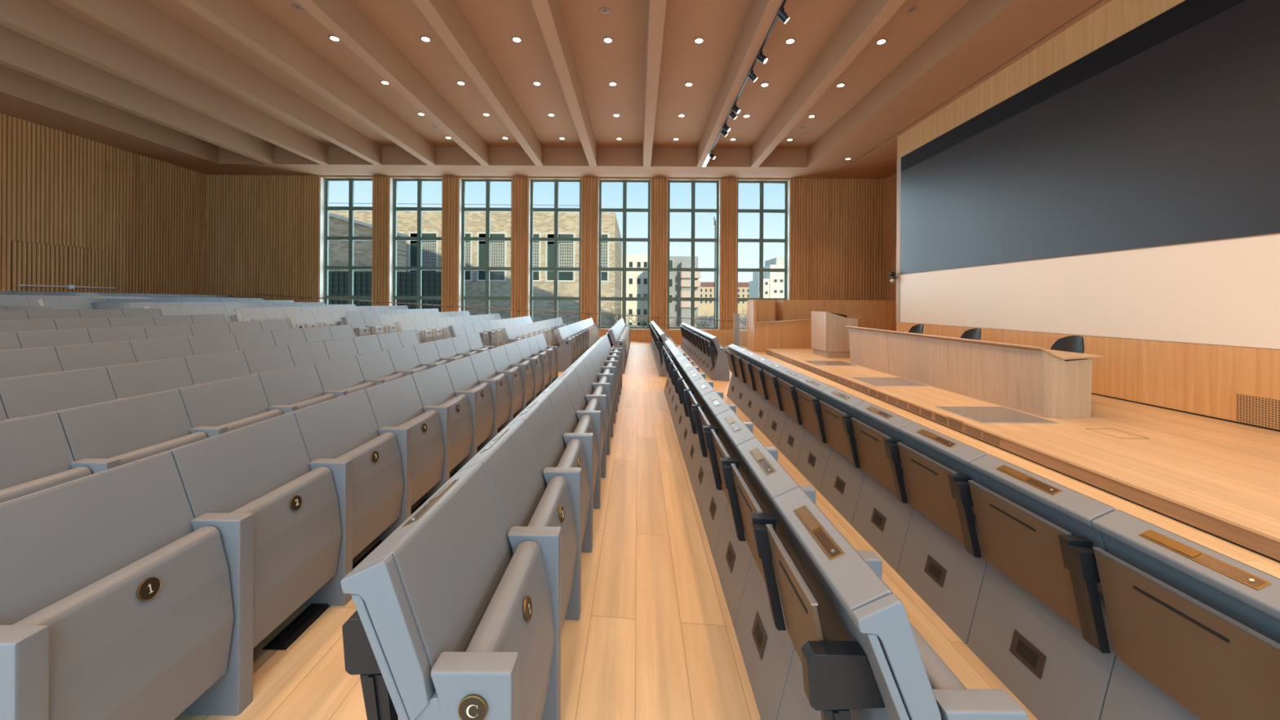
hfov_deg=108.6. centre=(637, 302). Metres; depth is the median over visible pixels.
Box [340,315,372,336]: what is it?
seat
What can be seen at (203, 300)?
seat
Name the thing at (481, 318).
seat
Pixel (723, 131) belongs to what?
track spotlight
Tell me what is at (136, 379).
seat
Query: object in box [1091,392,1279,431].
baseboard
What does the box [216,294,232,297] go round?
seat
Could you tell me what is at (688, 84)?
recessed light
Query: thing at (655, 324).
seat
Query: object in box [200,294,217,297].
seat
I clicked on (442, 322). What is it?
seat
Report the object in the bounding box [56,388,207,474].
seat
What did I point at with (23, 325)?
seat
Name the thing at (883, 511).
seat
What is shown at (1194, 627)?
desk
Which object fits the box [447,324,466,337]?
seat
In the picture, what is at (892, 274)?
camera
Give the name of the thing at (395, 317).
seat
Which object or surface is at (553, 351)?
seat
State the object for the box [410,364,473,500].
seat
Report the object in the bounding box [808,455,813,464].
outlet
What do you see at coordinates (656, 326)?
seat
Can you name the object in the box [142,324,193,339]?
seat
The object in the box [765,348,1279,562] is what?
stage
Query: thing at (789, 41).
recessed light
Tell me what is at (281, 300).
seat
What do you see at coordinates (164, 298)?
seat
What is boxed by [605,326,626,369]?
seat
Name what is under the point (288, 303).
seat
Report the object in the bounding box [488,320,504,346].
seat
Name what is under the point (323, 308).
seat
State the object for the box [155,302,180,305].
seat
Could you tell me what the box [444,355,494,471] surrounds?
seat
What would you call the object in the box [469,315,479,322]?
seat
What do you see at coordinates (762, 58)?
track spotlight
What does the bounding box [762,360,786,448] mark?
seat
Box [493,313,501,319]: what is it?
seat
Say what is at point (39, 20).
ceiling beam
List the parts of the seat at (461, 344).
armrest, seat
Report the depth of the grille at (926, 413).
6.39 m
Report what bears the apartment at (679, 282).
on the ground
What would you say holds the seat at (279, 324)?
on the floor
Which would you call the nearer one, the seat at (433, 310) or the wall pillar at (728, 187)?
the seat at (433, 310)
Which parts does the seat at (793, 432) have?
socket plate, panel, backrest, tablet arm, tablet arm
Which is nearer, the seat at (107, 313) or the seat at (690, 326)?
the seat at (107, 313)
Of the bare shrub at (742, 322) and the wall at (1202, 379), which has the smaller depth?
the wall at (1202, 379)
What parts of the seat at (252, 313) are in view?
armrest, backrest, seat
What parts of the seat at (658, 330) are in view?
panel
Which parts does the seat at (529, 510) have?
backrest, armrest, seat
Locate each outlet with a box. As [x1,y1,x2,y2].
[698,470,702,479]
[710,500,714,514]
[727,546,733,565]
[754,620,763,648]
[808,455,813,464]
[835,479,843,490]
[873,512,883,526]
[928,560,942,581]
[1015,638,1038,669]
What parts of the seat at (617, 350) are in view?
backrest, armrest, armrest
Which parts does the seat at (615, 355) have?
backrest, armrest, seat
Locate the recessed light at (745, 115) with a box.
[742,114,750,117]
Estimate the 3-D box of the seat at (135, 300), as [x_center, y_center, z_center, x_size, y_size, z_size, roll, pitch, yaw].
[-11.909,0.353,11.229,0.364,0.893,0.589,0,0,0]
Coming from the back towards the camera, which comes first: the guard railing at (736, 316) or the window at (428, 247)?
the window at (428, 247)
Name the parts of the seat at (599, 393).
backrest, armrest, seat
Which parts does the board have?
rail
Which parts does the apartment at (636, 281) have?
pane, pane, pane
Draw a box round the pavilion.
[764,257,783,266]
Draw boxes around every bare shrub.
[604,306,647,326]
[669,320,682,327]
[694,309,714,327]
[740,307,746,327]
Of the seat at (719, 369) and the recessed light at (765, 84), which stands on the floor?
the seat at (719, 369)
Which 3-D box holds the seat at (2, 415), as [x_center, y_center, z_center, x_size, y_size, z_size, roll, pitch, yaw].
[-3.667,0.893,2.384,0.364,0.893,0.589,0,0,0]
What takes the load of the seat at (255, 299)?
on the floor
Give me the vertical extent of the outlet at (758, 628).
0.052 m
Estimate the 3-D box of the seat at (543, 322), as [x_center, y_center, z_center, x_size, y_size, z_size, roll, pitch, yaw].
[-2.595,0.944,12.909,0.364,0.893,0.589,0,0,0]
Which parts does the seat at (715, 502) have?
tablet arm, tablet arm, socket plate, panel, backrest, armrest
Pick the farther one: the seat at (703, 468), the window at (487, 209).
the window at (487, 209)
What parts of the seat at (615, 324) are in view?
armrest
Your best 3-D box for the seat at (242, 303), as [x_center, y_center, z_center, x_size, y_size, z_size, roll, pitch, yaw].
[-10.840,0.423,12.909,0.364,0.893,0.589,0,0,0]
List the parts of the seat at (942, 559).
socket plate, panel, backrest, tablet arm, tablet arm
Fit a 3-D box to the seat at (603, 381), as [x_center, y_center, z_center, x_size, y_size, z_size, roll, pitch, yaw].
[-0.470,0.975,4.590,0.425,0.893,0.597,0,0,0]
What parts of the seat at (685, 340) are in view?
panel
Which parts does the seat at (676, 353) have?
tablet arm, panel, backrest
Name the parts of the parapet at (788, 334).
panel, panel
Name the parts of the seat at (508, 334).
backrest, armrest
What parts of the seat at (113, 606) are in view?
armrest, backrest, seat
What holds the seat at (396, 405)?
on the floor
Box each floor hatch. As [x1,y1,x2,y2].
[804,360,857,365]
[851,377,928,386]
[935,406,1059,423]
[1086,428,1147,438]
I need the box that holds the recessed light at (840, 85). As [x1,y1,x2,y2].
[835,83,844,87]
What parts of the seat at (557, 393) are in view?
backrest, armrest, seat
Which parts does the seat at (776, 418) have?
socket plate, panel, backrest, tablet arm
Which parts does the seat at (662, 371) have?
panel, armrest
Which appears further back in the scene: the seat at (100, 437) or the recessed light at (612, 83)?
the recessed light at (612, 83)
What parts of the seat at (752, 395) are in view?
panel, backrest, tablet arm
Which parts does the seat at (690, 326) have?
panel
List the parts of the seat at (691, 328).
panel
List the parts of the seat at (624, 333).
armrest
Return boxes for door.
[10,240,71,292]
[67,246,115,293]
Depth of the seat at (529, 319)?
15.72 m
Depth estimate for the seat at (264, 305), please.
12.36 m
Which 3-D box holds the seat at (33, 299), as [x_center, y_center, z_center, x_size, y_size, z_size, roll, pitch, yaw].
[-12.989,0.275,10.108,0.364,0.893,0.589,0,0,0]
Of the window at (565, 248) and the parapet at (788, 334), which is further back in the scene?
the window at (565, 248)
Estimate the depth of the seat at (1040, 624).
1.74 m
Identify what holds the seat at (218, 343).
on the floor
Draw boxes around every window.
[324,178,372,304]
[393,179,441,308]
[410,233,436,271]
[462,179,511,318]
[478,233,504,279]
[529,180,581,322]
[546,234,573,279]
[598,180,650,328]
[667,181,719,328]
[737,181,786,328]
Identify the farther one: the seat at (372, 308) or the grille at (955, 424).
the seat at (372, 308)
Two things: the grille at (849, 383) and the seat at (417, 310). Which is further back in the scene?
the seat at (417, 310)
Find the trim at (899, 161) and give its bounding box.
[895,157,901,322]
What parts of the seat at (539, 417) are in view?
backrest, armrest, seat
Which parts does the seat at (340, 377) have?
armrest, backrest, seat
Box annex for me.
[748,278,769,297]
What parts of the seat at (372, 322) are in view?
armrest, backrest, seat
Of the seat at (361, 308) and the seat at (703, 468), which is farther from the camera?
the seat at (361, 308)
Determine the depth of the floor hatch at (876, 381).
8.48 m
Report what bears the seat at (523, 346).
on the floor
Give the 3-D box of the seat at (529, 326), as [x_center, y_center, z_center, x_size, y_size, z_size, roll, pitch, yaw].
[-2.595,0.944,11.229,0.364,0.893,0.589,0,0,0]
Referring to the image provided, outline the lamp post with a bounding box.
[713,217,715,327]
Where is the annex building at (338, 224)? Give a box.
[328,213,408,271]
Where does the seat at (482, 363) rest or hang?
on the floor
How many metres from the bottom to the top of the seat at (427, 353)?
0.893 m
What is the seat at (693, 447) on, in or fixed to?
on the floor
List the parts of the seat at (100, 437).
armrest, seat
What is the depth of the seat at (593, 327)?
14.45 m
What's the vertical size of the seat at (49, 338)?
0.893 m
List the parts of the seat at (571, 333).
backrest, armrest, seat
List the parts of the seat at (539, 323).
backrest, armrest, seat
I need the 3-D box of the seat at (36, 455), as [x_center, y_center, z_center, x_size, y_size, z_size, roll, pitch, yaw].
[-2.595,0.944,1.823,0.364,0.893,0.589,0,0,0]
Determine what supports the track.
attached to the ceiling beam at (762, 14)
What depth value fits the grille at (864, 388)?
8.17 m
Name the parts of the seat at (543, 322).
backrest, armrest, seat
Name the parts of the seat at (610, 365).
backrest, armrest, seat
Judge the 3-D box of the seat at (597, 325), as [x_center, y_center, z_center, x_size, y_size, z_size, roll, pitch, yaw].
[-1.523,0.952,15.726,0.365,0.893,0.624,0,0,0]
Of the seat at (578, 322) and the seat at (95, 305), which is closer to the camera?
the seat at (95, 305)
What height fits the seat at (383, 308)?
0.893 m
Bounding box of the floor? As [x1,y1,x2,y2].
[173,340,1279,719]
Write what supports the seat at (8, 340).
on the floor
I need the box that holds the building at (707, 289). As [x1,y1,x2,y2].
[697,281,748,316]
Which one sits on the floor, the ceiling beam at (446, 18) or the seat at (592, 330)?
the seat at (592, 330)
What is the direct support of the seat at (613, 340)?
on the floor
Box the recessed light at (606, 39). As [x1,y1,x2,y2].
[602,36,613,43]
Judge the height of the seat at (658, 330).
0.893 m
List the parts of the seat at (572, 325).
backrest, armrest, seat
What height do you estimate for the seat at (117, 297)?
0.893 m
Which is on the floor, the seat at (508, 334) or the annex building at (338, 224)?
the seat at (508, 334)
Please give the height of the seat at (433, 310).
0.893 m
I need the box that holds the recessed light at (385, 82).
[380,80,389,84]
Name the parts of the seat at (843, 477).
socket plate, panel, backrest, tablet arm, tablet arm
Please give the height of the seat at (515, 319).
0.893 m
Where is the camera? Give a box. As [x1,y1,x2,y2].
[889,271,897,283]
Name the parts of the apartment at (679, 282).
pane, pane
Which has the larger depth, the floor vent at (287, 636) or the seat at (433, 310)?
the seat at (433, 310)
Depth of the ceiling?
11.10 m
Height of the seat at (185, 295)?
0.893 m
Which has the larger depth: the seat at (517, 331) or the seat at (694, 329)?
the seat at (694, 329)
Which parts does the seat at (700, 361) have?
tablet arm, panel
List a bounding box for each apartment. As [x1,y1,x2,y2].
[621,254,647,325]
[669,256,700,327]
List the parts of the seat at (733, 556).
tablet arm, socket plate, tablet arm, panel, backrest, armrest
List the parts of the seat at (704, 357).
tablet arm, panel, backrest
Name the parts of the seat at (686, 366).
tablet arm, tablet arm, panel, backrest, armrest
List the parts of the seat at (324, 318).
armrest, backrest, seat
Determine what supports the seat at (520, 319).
on the floor
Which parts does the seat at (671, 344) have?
tablet arm, panel, backrest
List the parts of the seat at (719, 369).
backrest, panel, armrest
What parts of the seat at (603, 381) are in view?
backrest, armrest, seat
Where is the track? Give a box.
[702,0,786,166]
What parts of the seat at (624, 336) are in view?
armrest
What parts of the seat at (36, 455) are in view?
backrest, seat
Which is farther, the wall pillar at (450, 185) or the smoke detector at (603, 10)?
the wall pillar at (450, 185)
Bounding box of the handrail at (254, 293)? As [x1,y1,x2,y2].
[253,293,733,322]
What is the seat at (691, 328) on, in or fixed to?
on the floor
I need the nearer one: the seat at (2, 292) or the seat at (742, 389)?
the seat at (742, 389)
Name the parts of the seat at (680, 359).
tablet arm, panel, backrest, armrest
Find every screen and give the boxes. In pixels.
[328,271,441,311]
[900,0,1279,274]
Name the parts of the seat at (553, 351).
backrest, armrest, seat, armrest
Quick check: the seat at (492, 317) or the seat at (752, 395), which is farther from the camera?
the seat at (492, 317)
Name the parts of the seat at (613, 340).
backrest, armrest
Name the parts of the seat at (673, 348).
tablet arm, backrest, panel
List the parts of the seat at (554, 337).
backrest, armrest, seat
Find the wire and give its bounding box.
[360,203,579,205]
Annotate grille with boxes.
[840,377,845,384]
[846,380,852,386]
[853,383,860,389]
[861,386,867,392]
[869,389,876,396]
[877,392,885,399]
[888,396,896,404]
[897,400,906,408]
[909,404,919,413]
[920,408,931,418]
[934,413,946,424]
[948,419,962,431]
[965,426,980,438]
[982,432,999,445]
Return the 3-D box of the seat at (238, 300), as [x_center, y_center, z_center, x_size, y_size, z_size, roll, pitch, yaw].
[-11.909,0.353,14.028,0.364,0.893,0.589,0,0,0]
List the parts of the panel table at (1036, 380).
panel, panel, panel, panel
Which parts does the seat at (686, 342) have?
panel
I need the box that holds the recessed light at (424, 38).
[420,35,431,41]
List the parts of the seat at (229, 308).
armrest, backrest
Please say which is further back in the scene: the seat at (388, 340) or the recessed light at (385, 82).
the recessed light at (385, 82)
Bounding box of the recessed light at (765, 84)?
[760,82,768,86]
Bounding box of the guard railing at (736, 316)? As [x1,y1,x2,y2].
[733,313,746,347]
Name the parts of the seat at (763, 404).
panel, backrest, tablet arm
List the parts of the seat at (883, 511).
socket plate, panel, backrest, tablet arm, tablet arm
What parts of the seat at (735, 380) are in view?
tablet arm, panel, backrest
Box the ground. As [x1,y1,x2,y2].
[630,315,746,327]
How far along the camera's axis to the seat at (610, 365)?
5.46 m
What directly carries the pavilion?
on the stepped tower
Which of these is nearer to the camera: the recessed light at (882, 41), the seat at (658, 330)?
the recessed light at (882, 41)
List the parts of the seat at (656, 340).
panel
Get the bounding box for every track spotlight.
[709,151,715,159]
[720,128,728,136]
[722,123,730,132]
[728,110,737,119]
[731,103,740,114]
[747,70,757,82]
[756,51,768,64]
[777,8,790,24]
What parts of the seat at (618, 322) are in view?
armrest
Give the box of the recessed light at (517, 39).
[511,36,521,42]
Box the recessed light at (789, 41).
[784,38,795,44]
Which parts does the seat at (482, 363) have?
backrest, armrest, seat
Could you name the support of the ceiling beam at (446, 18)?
attached to the ceiling
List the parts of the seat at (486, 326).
backrest, armrest, seat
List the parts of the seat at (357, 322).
armrest, backrest, seat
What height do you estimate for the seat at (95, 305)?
0.893 m
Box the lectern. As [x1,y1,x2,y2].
[811,311,857,357]
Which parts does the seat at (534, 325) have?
backrest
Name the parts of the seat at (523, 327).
backrest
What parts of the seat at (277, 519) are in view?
armrest, backrest, seat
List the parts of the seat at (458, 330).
backrest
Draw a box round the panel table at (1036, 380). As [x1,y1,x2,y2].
[845,325,1103,417]
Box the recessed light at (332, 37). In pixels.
[328,35,340,41]
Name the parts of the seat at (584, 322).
backrest, armrest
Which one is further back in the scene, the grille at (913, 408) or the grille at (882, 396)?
the grille at (882, 396)
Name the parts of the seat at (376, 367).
armrest, backrest, seat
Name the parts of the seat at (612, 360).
backrest, armrest, seat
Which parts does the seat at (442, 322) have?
backrest, armrest, seat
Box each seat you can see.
[0,290,13,294]
[0,294,30,306]
[0,306,5,310]
[0,310,28,319]
[0,318,56,332]
[0,331,21,350]
[0,346,62,378]
[0,366,116,420]
[0,398,7,421]
[0,411,91,503]
[0,450,233,719]
[4,306,54,310]
[13,290,45,295]
[16,328,91,348]
[26,294,60,306]
[26,309,80,319]
[37,297,80,309]
[44,291,74,295]
[53,317,110,329]
[53,341,136,371]
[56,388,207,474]
[59,295,89,298]
[73,292,100,296]
[77,298,108,309]
[77,308,124,318]
[87,325,147,343]
[89,295,116,298]
[90,302,129,309]
[99,292,124,296]
[105,357,193,399]
[107,298,135,302]
[107,315,155,327]
[115,296,140,298]
[121,308,163,316]
[123,293,146,296]
[127,302,155,308]
[128,336,193,362]
[134,298,159,302]
[140,296,163,299]
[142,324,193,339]
[143,305,180,315]
[145,293,165,297]
[151,315,192,324]
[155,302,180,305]
[159,299,182,302]
[162,297,182,299]
[164,293,184,297]
[169,412,341,715]
[177,305,204,315]
[177,373,282,438]
[179,302,202,305]
[181,299,202,302]
[182,297,201,299]
[183,293,201,297]
[183,350,250,385]
[186,333,239,355]
[189,321,231,336]
[190,314,226,323]
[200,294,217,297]
[200,297,218,299]
[201,299,220,302]
[201,302,222,305]
[202,305,232,321]
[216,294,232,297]
[217,297,234,299]
[220,299,237,302]
[222,302,240,305]
[224,304,245,321]
[226,320,262,333]
[233,330,275,350]
[234,297,248,299]
[234,306,270,321]
[236,299,253,302]
[240,302,257,305]
[242,344,294,374]
[244,304,263,307]
[248,297,263,300]
[253,299,267,302]
[257,302,273,304]
[257,363,335,414]
[259,319,291,330]
[262,304,279,306]
[262,306,292,328]
[267,300,280,302]
[271,328,306,346]
[272,302,287,304]
[279,304,295,306]
[280,300,294,302]
[282,306,302,328]
[287,302,300,304]
[287,311,320,328]
[287,340,329,366]
[292,389,404,606]
[294,304,309,306]
[300,302,312,304]
[300,306,318,311]
[302,325,332,342]
[308,304,322,306]
[312,302,324,304]
[312,311,337,326]
[313,355,374,397]
[317,306,333,311]
[321,304,333,306]
[323,337,358,359]
[328,324,355,339]
[329,311,347,324]
[331,306,346,311]
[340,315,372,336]
[340,462,555,719]
[345,306,359,311]
[346,310,361,316]
[352,333,382,355]
[355,349,404,385]
[357,306,370,310]
[360,310,373,315]
[362,315,386,334]
[364,374,444,542]
[368,306,381,310]
[373,310,386,315]
[376,331,402,350]
[377,314,397,333]
[379,306,390,310]
[384,309,396,314]
[387,344,428,376]
[389,305,399,309]
[390,313,404,324]
[393,320,422,342]
[395,309,406,314]
[396,329,421,346]
[398,305,408,309]
[402,313,415,319]
[404,309,415,313]
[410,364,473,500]
[413,312,425,319]
[413,319,434,342]
[413,341,448,368]
[414,308,423,313]
[422,308,431,312]
[423,312,434,318]
[424,318,444,340]
[430,308,439,312]
[432,311,442,318]
[434,337,464,362]
[435,317,451,338]
[440,311,449,317]
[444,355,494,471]
[445,316,457,326]
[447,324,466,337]
[448,311,457,316]
[451,334,478,357]
[454,315,464,324]
[455,311,463,316]
[457,419,577,719]
[462,311,470,315]
[462,315,471,323]
[462,322,481,338]
[466,332,494,352]
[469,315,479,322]
[469,350,511,449]
[471,321,490,346]
[476,314,484,321]
[480,320,497,347]
[483,314,490,320]
[488,313,496,320]
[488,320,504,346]
[488,345,524,432]
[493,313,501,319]
[495,319,506,345]
[500,326,521,344]
[501,318,510,327]
[503,341,534,418]
[506,317,515,326]
[506,395,590,619]
[512,317,519,325]
[512,324,528,339]
[515,337,542,407]
[517,316,524,324]
[519,324,533,337]
[522,316,528,324]
[525,315,532,323]
[525,323,538,335]
[526,335,551,397]
[530,322,544,336]
[533,378,599,551]
[535,320,549,346]
[535,333,558,390]
[540,320,552,349]
[544,320,556,346]
[548,319,559,346]
[551,318,560,347]
[551,367,604,508]
[553,326,574,372]
[555,317,564,327]
[558,317,568,325]
[563,325,577,364]
[564,359,608,477]
[566,324,580,361]
[570,323,583,357]
[573,322,586,355]
[574,352,612,454]
[577,321,588,352]
[579,320,590,350]
[581,347,614,437]
[582,320,592,348]
[584,319,594,346]
[586,318,595,344]
[587,343,617,423]
[588,318,597,342]
[590,317,599,342]
[591,340,618,412]
[596,337,620,403]
[600,334,622,395]
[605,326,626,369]
[606,328,625,373]
[612,324,626,365]
[613,324,626,362]
[614,323,627,351]
[615,322,627,357]
[616,321,628,354]
[617,320,629,350]
[619,318,630,345]
[649,321,663,350]
[650,322,664,351]
[650,323,665,353]
[651,324,666,356]
[652,325,668,359]
[653,326,669,361]
[653,327,671,364]
[654,328,673,367]
[655,329,675,370]
[656,331,677,377]
[662,339,689,397]
[663,342,693,405]
[666,346,698,414]
[669,349,705,427]
[672,354,713,441]
[676,360,723,458]
[680,322,684,349]
[681,323,686,351]
[681,368,735,483]
[683,324,688,352]
[684,324,690,354]
[687,325,693,356]
[688,327,695,359]
[688,377,753,513]
[691,328,697,361]
[693,328,701,364]
[696,330,703,368]
[697,391,777,559]
[699,331,719,371]
[702,333,724,375]
[706,334,729,381]
[711,408,815,627]
[725,343,739,402]
[730,437,882,719]
[733,346,748,411]
[741,351,759,421]
[751,355,771,434]
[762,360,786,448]
[765,487,1027,719]
[777,367,806,467]
[795,375,831,492]
[818,386,866,525]
[851,401,913,572]
[897,422,987,644]
[966,453,1115,719]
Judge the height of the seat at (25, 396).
0.893 m
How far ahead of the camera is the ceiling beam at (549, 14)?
9.52 m
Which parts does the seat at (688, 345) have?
panel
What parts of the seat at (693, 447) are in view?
tablet arm, tablet arm, socket plate, panel, backrest, armrest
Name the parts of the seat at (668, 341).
tablet arm, panel, backrest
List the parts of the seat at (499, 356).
backrest, armrest, seat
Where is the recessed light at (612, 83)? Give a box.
[608,81,617,85]
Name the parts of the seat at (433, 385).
backrest, armrest, seat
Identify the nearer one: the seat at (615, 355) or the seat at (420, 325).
the seat at (615, 355)
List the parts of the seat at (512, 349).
backrest, armrest, seat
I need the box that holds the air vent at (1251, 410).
[1235,393,1279,430]
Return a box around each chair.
[908,324,924,333]
[960,328,981,340]
[1050,335,1088,360]
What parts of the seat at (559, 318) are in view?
backrest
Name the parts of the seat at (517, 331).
backrest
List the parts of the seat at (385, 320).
armrest, backrest, seat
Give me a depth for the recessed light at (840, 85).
11.30 m
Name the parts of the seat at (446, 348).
backrest, armrest, seat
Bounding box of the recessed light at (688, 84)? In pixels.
[684,82,693,86]
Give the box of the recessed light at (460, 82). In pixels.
[456,80,465,84]
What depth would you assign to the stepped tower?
100.00 m
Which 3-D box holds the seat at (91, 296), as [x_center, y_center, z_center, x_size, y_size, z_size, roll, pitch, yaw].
[-12.989,0.275,11.229,0.364,0.893,0.589,0,0,0]
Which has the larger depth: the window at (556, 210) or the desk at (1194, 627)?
the window at (556, 210)
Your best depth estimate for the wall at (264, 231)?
17.36 m
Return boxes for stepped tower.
[752,264,783,297]
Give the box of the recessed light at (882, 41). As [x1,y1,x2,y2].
[875,38,887,44]
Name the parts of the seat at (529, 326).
backrest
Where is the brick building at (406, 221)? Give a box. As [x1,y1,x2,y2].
[328,210,622,326]
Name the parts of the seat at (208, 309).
backrest, seat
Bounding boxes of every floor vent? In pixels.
[262,603,330,649]
[352,540,383,568]
[410,498,427,515]
[449,470,458,478]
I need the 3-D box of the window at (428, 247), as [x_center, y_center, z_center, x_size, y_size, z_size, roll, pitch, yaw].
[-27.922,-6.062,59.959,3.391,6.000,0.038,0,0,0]
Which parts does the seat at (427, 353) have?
backrest, armrest, seat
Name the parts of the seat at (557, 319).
backrest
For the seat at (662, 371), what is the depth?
9.29 m
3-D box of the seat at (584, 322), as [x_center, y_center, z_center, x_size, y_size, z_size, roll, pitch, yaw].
[-1.523,0.952,13.469,0.364,0.893,0.589,0,0,0]
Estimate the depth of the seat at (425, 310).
15.15 m
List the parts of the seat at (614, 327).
backrest, armrest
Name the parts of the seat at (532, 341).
backrest, armrest, seat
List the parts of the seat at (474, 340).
backrest, armrest, seat, armrest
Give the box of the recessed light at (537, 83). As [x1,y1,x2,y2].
[532,81,541,85]
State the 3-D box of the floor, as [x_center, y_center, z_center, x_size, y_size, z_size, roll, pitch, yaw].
[-3.392,1.270,7.310,25.830,1.200,21.020,0,0,0]
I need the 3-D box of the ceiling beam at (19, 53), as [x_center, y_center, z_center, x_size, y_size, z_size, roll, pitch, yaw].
[-12.752,-5.142,6.385,0.300,0.644,19.170,0,0,0]
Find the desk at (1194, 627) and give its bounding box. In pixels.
[1091,509,1279,719]
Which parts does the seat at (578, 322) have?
backrest, armrest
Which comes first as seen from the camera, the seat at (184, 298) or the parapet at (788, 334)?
the seat at (184, 298)
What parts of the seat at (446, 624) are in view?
backrest, armrest, seat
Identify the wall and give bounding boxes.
[0,112,207,294]
[206,174,884,346]
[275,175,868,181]
[649,205,650,238]
[884,173,897,300]
[896,0,1279,421]
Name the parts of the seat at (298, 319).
armrest, backrest, seat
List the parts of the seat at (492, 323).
backrest, armrest, seat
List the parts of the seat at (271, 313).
backrest, seat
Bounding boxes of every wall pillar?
[371,175,390,306]
[440,176,459,311]
[511,176,528,318]
[580,177,598,324]
[649,177,668,328]
[719,177,737,329]
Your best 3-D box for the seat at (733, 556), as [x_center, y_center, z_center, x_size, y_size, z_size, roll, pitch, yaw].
[0.587,1.056,2.349,0.425,0.893,0.597,0,0,0]
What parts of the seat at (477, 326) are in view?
backrest, armrest, seat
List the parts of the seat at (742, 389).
panel, backrest, tablet arm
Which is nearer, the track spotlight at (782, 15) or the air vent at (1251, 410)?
the air vent at (1251, 410)
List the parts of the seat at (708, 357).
tablet arm, panel, backrest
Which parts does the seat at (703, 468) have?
tablet arm, tablet arm, socket plate, panel, backrest, armrest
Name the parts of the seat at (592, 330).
armrest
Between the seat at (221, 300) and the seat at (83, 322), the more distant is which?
the seat at (221, 300)
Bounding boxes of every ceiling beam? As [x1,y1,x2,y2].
[0,0,328,164]
[0,26,275,164]
[61,0,382,164]
[177,0,435,164]
[294,0,489,165]
[413,0,543,165]
[530,0,597,165]
[642,0,666,166]
[696,0,783,166]
[750,0,906,167]
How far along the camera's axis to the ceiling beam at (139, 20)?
9.77 m
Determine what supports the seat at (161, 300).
on the floor
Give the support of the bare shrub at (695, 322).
on the ground
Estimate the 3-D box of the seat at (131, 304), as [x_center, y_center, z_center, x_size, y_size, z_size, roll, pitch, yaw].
[-10.840,0.423,10.108,0.364,0.893,0.589,0,0,0]
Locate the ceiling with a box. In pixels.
[0,0,1111,178]
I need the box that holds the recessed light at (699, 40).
[693,37,704,43]
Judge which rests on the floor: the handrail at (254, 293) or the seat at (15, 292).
the seat at (15, 292)
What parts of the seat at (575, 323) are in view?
backrest, armrest, seat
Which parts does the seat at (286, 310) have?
backrest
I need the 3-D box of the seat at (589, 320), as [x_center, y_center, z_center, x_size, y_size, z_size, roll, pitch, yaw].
[-1.523,0.952,15.149,0.364,0.893,0.589,0,0,0]
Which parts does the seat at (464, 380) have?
backrest, armrest, seat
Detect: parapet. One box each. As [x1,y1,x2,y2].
[746,299,862,351]
[756,299,896,331]
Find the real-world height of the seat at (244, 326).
0.893 m
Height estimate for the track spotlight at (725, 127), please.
0.213 m
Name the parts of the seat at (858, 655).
panel, backrest, seat, armrest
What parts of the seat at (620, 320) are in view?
armrest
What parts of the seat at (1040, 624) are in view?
socket plate, panel, backrest, tablet arm, tablet arm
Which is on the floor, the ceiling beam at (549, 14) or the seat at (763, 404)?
the seat at (763, 404)
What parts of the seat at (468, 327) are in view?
backrest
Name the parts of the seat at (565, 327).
backrest, armrest, seat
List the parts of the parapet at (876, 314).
panel, panel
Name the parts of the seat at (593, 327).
armrest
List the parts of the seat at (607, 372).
backrest, armrest, seat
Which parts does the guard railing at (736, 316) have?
post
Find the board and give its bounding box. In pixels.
[900,232,1279,349]
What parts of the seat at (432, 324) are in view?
backrest, armrest, seat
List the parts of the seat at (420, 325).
backrest, armrest, seat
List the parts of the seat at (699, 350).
tablet arm, panel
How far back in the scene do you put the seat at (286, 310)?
10.60 m
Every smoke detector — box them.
[290,4,304,10]
[599,7,609,13]
[905,6,917,13]
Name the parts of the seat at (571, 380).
backrest, armrest, seat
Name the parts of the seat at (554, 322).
backrest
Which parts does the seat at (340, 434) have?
armrest, backrest, seat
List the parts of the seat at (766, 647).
socket plate, tablet arm, tablet arm, panel, backrest, armrest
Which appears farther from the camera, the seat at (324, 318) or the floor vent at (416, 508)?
the seat at (324, 318)
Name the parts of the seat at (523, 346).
backrest, armrest, seat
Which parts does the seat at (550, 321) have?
backrest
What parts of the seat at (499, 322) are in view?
backrest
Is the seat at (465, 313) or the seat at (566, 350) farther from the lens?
the seat at (465, 313)
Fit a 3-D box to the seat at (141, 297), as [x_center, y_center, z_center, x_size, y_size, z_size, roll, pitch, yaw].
[-12.989,0.275,12.348,0.364,0.893,0.589,0,0,0]
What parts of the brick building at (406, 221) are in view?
pane, pane, pane, pane, pane, pane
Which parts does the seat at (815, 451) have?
socket plate, panel, backrest, tablet arm, tablet arm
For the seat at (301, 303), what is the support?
on the floor
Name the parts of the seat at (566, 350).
backrest, armrest, seat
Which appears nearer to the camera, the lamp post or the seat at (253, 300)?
the seat at (253, 300)
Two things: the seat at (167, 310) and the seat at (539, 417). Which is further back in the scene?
the seat at (167, 310)
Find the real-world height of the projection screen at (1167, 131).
3.260 m
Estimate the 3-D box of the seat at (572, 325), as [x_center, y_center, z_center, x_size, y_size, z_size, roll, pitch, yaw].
[-1.523,0.952,11.229,0.364,0.893,0.589,0,0,0]
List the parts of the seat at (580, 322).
backrest, armrest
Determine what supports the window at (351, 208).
in the wall at (264, 231)
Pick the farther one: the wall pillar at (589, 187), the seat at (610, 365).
the wall pillar at (589, 187)
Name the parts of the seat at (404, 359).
backrest, armrest, seat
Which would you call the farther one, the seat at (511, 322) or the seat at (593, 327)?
the seat at (593, 327)
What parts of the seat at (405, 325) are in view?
backrest, seat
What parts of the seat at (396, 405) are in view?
armrest, backrest, seat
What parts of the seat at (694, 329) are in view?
panel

